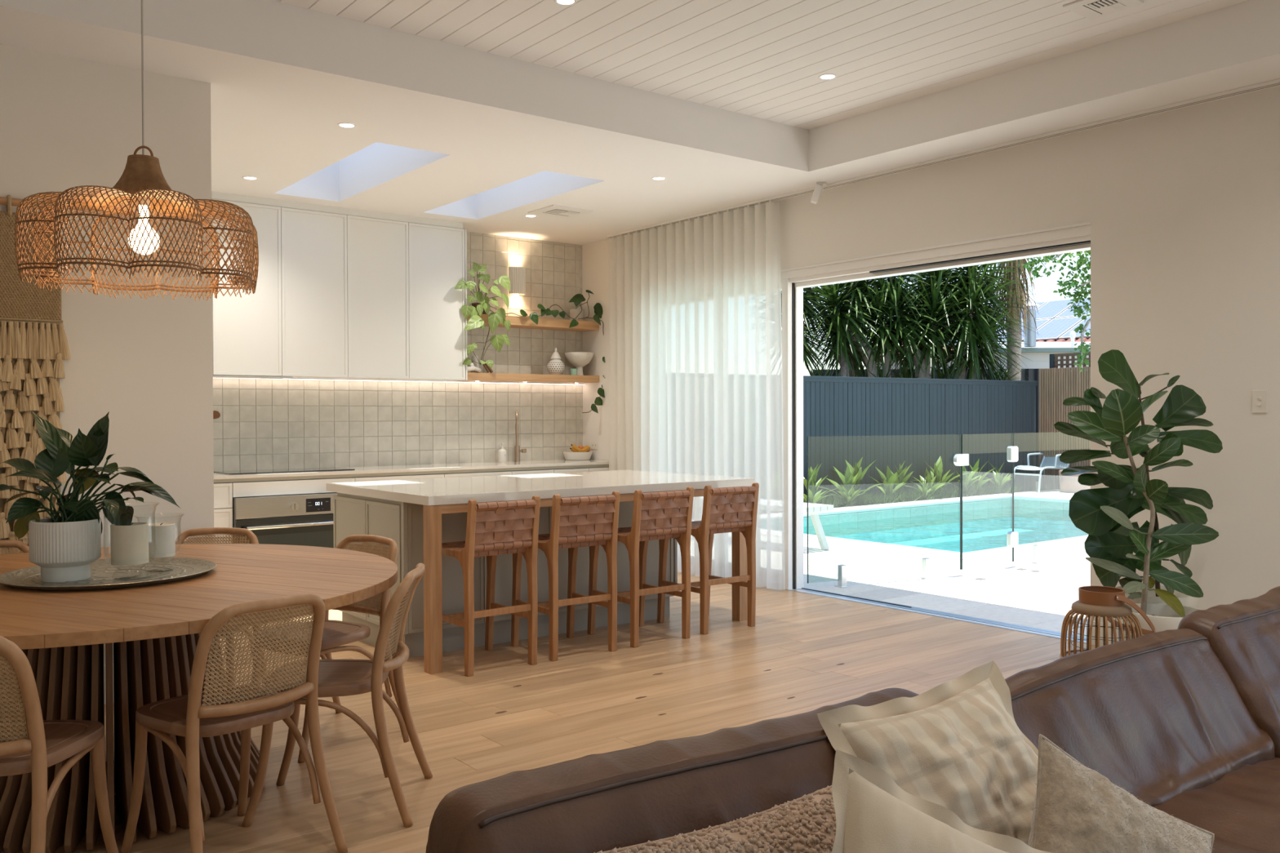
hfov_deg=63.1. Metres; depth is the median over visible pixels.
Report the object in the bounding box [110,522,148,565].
candle
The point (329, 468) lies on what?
cooktop
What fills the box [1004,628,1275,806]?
cushion
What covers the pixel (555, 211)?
ceiling vent
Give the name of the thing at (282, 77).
ceiling
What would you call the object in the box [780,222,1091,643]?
sliding door frame
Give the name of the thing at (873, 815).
cushion
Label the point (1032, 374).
metal fence
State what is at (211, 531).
dining chair
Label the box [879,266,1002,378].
tree
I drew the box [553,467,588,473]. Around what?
base cabinet
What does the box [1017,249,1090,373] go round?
leafy tree
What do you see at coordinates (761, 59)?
ceiling
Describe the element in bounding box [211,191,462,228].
trim
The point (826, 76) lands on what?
recessed light
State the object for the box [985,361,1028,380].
yucca sucker
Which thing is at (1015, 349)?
tree
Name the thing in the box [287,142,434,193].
window
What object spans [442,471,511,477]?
base cabinet
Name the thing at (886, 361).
tree
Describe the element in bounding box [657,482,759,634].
bar stool
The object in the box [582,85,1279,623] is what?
wall
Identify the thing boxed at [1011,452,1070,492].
chair
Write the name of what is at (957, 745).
cushion
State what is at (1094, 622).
baseboard
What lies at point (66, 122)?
wall
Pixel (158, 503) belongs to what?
hurricane vase
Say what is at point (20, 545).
dining chair
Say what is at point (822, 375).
yucca sucker
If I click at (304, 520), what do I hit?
oven
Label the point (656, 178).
recessed light
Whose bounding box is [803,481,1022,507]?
ground cover
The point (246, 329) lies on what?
upper cabinet
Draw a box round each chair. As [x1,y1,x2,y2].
[0,540,28,555]
[0,635,118,852]
[120,593,347,852]
[175,527,267,685]
[242,563,432,827]
[253,534,401,762]
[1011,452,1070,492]
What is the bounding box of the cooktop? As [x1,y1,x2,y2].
[213,466,355,474]
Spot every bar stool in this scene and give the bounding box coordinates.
[441,495,540,676]
[511,491,620,661]
[586,486,693,647]
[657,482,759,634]
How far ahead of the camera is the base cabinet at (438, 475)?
8.34 m
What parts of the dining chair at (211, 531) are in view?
cane panel, leg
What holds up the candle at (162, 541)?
in the hurricane vase at (183, 514)
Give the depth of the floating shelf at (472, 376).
9.46 m
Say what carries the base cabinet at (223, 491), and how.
on the floor
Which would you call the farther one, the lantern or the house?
the house
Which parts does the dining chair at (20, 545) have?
cane panel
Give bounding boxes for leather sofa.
[426,586,1279,852]
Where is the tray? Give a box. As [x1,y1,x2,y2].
[0,556,217,590]
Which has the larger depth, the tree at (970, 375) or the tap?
the tree at (970, 375)
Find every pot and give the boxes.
[28,517,101,582]
[569,308,584,320]
[1113,585,1198,641]
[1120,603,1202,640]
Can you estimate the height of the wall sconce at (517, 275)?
0.244 m
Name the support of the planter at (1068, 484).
on the paving
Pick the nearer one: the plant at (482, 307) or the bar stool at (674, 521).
the bar stool at (674, 521)
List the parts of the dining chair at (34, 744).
cane panel, rail, frame, seat, leg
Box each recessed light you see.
[242,176,258,180]
[337,122,356,128]
[524,214,537,217]
[554,0,577,5]
[651,176,666,180]
[817,73,837,79]
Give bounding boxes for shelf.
[459,372,599,383]
[466,313,599,331]
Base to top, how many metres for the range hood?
0.011 m
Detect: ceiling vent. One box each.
[528,204,592,218]
[1062,0,1143,19]
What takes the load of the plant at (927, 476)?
on the ground at (1011, 492)
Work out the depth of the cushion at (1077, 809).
1.81 m
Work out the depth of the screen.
19.11 m
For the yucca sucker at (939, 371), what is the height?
2.427 m
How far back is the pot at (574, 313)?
9.87 m
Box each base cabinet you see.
[213,482,232,542]
[333,493,677,657]
[354,473,444,481]
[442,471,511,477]
[511,469,553,475]
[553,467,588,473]
[586,466,608,471]
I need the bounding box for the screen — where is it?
[1049,351,1090,371]
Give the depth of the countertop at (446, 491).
6.29 m
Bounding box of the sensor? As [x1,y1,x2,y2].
[810,181,826,204]
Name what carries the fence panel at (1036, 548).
on the paving
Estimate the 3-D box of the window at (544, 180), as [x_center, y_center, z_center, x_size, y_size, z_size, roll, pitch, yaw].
[-1.004,-2.080,7.897,0.540,0.570,1.855,-1,1,-38]
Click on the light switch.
(1260, 397)
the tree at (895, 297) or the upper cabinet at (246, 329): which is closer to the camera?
the upper cabinet at (246, 329)
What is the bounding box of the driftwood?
[482,363,493,373]
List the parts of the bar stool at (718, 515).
leg, leg, leg, leg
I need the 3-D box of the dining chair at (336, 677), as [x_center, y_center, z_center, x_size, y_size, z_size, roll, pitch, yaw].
[-1.035,0.902,3.628,0.569,0.825,0.484,0,1,-3]
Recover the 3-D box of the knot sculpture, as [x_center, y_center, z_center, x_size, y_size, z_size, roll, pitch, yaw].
[-1.480,-0.519,9.153,0.178,0.093,0.122,-1,1,-38]
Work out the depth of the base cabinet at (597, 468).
9.56 m
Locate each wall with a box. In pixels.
[0,44,213,664]
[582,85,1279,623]
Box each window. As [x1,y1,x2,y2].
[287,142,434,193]
[439,170,586,212]
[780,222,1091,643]
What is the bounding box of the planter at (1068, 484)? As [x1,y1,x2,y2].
[1058,469,1090,493]
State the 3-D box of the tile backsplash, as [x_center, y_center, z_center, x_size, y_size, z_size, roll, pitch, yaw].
[-2.421,-0.240,8.776,5.000,3.000,0.158,-1,1,-38]
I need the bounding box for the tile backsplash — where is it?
[213,231,582,471]
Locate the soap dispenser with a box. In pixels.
[497,443,506,462]
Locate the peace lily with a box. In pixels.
[0,411,179,582]
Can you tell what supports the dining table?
on the floor
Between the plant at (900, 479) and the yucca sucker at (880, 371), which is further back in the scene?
the yucca sucker at (880, 371)
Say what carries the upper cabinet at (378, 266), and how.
attached to the tile backsplash
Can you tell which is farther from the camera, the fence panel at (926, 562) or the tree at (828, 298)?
the tree at (828, 298)
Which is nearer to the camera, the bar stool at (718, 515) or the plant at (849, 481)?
the bar stool at (718, 515)
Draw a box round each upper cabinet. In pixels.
[211,199,281,376]
[280,207,347,378]
[336,214,408,379]
[395,222,467,381]
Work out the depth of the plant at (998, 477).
18.22 m
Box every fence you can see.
[803,375,1037,500]
[810,368,1049,481]
[1039,366,1090,490]
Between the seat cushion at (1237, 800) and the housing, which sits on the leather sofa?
the seat cushion at (1237, 800)
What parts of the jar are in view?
lid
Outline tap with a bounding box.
[514,410,526,462]
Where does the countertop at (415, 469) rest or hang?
on the base cabinet at (578, 469)
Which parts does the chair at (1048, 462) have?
armrest, rail, leg, rail, armrest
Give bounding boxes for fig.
[1053,349,1222,641]
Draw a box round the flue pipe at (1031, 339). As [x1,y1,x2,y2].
[1023,301,1039,346]
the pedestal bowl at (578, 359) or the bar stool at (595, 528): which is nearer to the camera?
the bar stool at (595, 528)
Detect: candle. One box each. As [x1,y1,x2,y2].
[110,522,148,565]
[148,522,175,557]
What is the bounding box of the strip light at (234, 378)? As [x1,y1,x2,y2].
[234,377,584,385]
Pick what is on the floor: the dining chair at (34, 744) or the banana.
the dining chair at (34, 744)
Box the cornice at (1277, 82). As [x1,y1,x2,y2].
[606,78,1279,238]
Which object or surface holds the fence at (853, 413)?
on the ground at (1037, 482)
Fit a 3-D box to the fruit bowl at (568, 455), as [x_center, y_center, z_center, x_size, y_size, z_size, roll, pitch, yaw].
[-0.595,0.280,9.947,0.286,0.078,0.286,-1,1,-38]
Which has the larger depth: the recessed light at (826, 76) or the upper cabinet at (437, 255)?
the upper cabinet at (437, 255)
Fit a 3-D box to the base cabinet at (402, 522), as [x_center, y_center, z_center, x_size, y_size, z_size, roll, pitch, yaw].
[-0.832,0.839,6.721,1.968,0.876,0.997,-1,1,-38]
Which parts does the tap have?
spout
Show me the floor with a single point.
(802, 653)
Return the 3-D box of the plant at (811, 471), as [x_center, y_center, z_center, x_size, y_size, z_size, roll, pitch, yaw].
[2.623,0.867,15.865,0.671,0.641,0.588,0,1,-24]
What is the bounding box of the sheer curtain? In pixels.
[608,201,785,590]
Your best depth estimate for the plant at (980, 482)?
17.98 m
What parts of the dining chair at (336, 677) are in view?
leg, leg, seat, rail, cane panel, frame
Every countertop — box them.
[213,459,608,483]
[326,470,755,506]
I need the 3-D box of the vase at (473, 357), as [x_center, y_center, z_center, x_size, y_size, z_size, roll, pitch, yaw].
[-1.473,-0.552,9.304,0.074,0.158,0.074,-1,1,-38]
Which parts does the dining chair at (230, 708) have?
leg, seat, leg, rail, cane panel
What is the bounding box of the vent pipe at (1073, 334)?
[1070,330,1075,346]
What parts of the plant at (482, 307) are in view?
pot, stem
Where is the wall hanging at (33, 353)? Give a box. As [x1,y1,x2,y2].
[0,194,71,554]
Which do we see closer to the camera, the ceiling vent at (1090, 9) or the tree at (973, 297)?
the ceiling vent at (1090, 9)
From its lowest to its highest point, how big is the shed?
3.250 m
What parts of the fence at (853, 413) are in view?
rail, cap rail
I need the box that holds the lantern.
[1059,586,1155,657]
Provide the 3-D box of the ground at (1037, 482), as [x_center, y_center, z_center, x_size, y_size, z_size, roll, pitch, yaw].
[2.646,1.176,33.968,34.010,0.200,29.760,-1,1,-38]
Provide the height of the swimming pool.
1.230 m
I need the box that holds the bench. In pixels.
[803,502,833,552]
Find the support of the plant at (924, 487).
on the ground at (1011, 492)
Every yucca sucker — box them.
[809,363,839,376]
[867,360,902,377]
[890,356,932,378]
[929,366,955,378]
[979,360,1021,380]
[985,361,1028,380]
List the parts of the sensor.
ceiling plate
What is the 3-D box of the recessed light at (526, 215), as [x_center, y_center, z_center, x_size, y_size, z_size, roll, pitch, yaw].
[-0.904,-1.742,8.623,0.108,0.004,0.108,-1,1,-38]
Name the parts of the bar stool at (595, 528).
leg, leg, leg, rail, leg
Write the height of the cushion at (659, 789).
0.450 m
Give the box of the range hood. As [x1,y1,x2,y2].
[213,374,293,378]
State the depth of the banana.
9.84 m
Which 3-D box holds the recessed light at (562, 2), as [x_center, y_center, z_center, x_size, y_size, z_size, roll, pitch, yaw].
[-0.347,-1.987,4.867,0.108,0.004,0.108,-1,1,-38]
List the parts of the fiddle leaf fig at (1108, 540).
stem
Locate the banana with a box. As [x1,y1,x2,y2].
[570,444,590,452]
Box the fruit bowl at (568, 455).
[562,451,592,460]
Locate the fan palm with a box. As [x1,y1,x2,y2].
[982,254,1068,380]
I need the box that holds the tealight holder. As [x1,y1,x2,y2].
[570,368,577,375]
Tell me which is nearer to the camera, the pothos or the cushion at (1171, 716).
the cushion at (1171, 716)
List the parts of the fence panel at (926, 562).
plate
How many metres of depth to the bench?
10.53 m
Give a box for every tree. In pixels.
[781,279,906,377]
[781,287,842,376]
[803,275,910,377]
[810,302,872,376]
[839,277,929,377]
[840,271,955,378]
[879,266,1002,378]
[879,271,992,378]
[912,260,1041,380]
[931,299,1030,380]
[979,263,1035,373]
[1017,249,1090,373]
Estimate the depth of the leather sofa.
2.33 m
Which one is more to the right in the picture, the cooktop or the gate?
the gate
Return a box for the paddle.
[213,410,220,418]
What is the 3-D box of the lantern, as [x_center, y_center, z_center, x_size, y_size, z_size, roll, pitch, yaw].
[2.111,1.012,4.756,0.375,0.542,0.360,-1,1,-38]
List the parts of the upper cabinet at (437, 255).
panel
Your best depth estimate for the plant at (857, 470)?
16.35 m
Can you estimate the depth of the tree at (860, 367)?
20.93 m
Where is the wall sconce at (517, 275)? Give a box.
[508,266,525,294]
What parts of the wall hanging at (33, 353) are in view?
woven panel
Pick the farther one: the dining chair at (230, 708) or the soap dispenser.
the soap dispenser
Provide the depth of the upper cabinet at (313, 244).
8.11 m
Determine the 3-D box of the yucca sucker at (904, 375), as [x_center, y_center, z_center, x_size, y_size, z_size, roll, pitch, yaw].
[4.988,-0.060,19.529,1.198,2.564,1.264,-1,1,-28]
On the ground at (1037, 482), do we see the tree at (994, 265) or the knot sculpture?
the tree at (994, 265)
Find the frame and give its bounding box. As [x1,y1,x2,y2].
[422,486,747,674]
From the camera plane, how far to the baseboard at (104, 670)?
4.87 m
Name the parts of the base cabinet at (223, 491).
drawer, drawer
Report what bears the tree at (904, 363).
on the ground at (1037, 482)
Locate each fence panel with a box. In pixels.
[807,434,960,587]
[1017,431,1084,564]
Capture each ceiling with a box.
[0,0,1279,244]
[272,0,1248,129]
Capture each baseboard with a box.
[103,663,114,704]
[1091,621,1117,646]
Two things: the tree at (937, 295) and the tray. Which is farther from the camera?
the tree at (937, 295)
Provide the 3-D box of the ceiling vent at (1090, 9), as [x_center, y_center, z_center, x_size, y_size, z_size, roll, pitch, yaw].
[2.186,-1.990,4.918,0.260,0.014,0.260,-1,1,-38]
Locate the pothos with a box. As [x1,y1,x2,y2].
[506,289,605,413]
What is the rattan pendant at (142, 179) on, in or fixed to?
hanging from the ceiling at (282, 77)
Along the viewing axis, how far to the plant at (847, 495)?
15.63 m
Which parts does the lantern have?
handle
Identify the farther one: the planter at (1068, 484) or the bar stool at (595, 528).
the planter at (1068, 484)
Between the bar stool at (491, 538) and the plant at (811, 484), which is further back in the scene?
the plant at (811, 484)
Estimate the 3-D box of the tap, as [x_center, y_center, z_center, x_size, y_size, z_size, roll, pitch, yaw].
[-1.115,0.091,9.550,0.092,0.467,0.187,0,1,23]
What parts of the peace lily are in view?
stem, stem, stem, stem, stem, stem, stem, stem, stem, stem, stem, stem, stem, stem, stem, stem, stem, stem, stem, stem, stem, stem, stem, stem, stem, stem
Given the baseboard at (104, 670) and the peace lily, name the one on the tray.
the peace lily
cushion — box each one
[426,688,918,852]
[594,785,835,852]
[817,660,1038,844]
[831,749,1052,852]
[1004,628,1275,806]
[1027,733,1214,852]
[1152,757,1279,852]
[1177,586,1279,758]
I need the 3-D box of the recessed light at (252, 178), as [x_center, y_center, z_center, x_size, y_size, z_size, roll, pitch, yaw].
[-2.700,-1.721,7.218,0.108,0.004,0.108,-1,1,-38]
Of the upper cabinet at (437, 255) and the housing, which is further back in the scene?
the upper cabinet at (437, 255)
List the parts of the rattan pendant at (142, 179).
cord, bulb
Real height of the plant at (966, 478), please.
0.549 m
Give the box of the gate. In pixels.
[953,433,1017,569]
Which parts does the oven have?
door, control panel, handle, knob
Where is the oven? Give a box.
[233,493,337,547]
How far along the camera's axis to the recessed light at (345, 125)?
5.92 m
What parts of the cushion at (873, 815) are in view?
panel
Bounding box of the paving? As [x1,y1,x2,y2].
[803,488,1090,636]
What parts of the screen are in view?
post, rail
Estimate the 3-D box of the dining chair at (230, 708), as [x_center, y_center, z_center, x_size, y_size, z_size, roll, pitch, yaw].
[-1.262,0.908,3.194,0.569,0.825,0.484,0,1,40]
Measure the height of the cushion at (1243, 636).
0.469 m
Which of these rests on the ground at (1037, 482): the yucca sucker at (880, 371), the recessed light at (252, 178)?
the yucca sucker at (880, 371)
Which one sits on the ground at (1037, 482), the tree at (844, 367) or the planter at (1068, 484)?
the tree at (844, 367)
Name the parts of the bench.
leg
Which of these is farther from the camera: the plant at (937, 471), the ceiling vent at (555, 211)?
the plant at (937, 471)
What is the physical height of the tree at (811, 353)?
4.698 m
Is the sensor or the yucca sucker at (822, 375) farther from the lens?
the yucca sucker at (822, 375)
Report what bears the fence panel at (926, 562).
on the paving
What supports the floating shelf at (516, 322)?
attached to the tile backsplash
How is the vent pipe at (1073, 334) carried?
on the shed
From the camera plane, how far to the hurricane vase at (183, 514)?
3.85 m
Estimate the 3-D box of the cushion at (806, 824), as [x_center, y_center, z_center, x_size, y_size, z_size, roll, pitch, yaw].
[0.188,0.762,1.587,0.635,0.336,0.223,-1,1,-33]
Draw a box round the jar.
[546,347,564,374]
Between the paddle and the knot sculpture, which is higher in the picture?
the knot sculpture
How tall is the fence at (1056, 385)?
2.295 m
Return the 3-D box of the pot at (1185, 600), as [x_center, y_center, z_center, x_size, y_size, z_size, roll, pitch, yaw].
[2.656,1.064,5.386,0.410,0.430,0.410,-1,1,-38]
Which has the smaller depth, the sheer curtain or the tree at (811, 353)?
the sheer curtain
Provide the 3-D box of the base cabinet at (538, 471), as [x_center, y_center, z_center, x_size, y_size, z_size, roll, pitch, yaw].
[-1.105,0.816,9.341,0.426,0.868,0.563,-1,1,-38]
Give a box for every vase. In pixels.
[98,502,159,574]
[133,514,183,569]
[471,355,479,372]
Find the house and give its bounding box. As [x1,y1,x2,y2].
[875,297,1090,368]
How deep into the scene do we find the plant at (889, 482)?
16.52 m
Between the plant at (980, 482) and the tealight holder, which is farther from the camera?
the plant at (980, 482)
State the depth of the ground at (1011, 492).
16.84 m
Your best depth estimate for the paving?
8.87 m
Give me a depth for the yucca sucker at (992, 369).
19.48 m
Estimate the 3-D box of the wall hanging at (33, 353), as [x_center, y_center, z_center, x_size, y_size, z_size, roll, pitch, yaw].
[-2.919,-0.213,4.489,0.834,1.619,0.084,-1,1,-38]
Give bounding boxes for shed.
[982,342,1090,368]
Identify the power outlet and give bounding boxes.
[591,442,598,449]
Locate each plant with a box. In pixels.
[454,262,511,368]
[803,462,837,496]
[803,470,835,503]
[818,464,866,498]
[830,484,863,504]
[831,457,883,498]
[870,465,905,497]
[881,460,913,494]
[904,466,951,494]
[913,480,936,497]
[914,456,973,492]
[951,466,984,491]
[954,458,995,489]
[984,462,1012,489]
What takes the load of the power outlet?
attached to the wall at (1182, 206)
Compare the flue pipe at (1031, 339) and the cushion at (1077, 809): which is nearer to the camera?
the cushion at (1077, 809)
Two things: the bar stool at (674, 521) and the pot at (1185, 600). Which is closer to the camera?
the pot at (1185, 600)
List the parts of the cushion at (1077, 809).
panel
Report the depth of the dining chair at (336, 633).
4.42 m
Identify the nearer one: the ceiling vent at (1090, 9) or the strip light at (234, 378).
the ceiling vent at (1090, 9)
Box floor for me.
[0,572,1094,852]
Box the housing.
[231,477,355,542]
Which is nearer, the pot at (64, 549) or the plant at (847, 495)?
the pot at (64, 549)
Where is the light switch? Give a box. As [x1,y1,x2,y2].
[1252,390,1267,413]
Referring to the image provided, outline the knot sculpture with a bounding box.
[466,362,481,373]
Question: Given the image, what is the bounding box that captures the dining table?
[0,543,397,852]
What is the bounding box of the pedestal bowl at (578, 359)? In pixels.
[564,351,594,375]
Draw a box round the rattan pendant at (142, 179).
[14,0,258,300]
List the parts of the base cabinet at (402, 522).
door, door, panel, panel, panel, panel, panel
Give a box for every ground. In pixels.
[815,492,1016,507]
[1035,481,1038,490]
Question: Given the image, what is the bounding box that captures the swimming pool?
[803,497,1088,552]
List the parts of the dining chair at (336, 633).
leg, leg, seat, rail, frame, cane panel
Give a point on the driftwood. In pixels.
(486, 366)
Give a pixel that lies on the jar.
(555, 366)

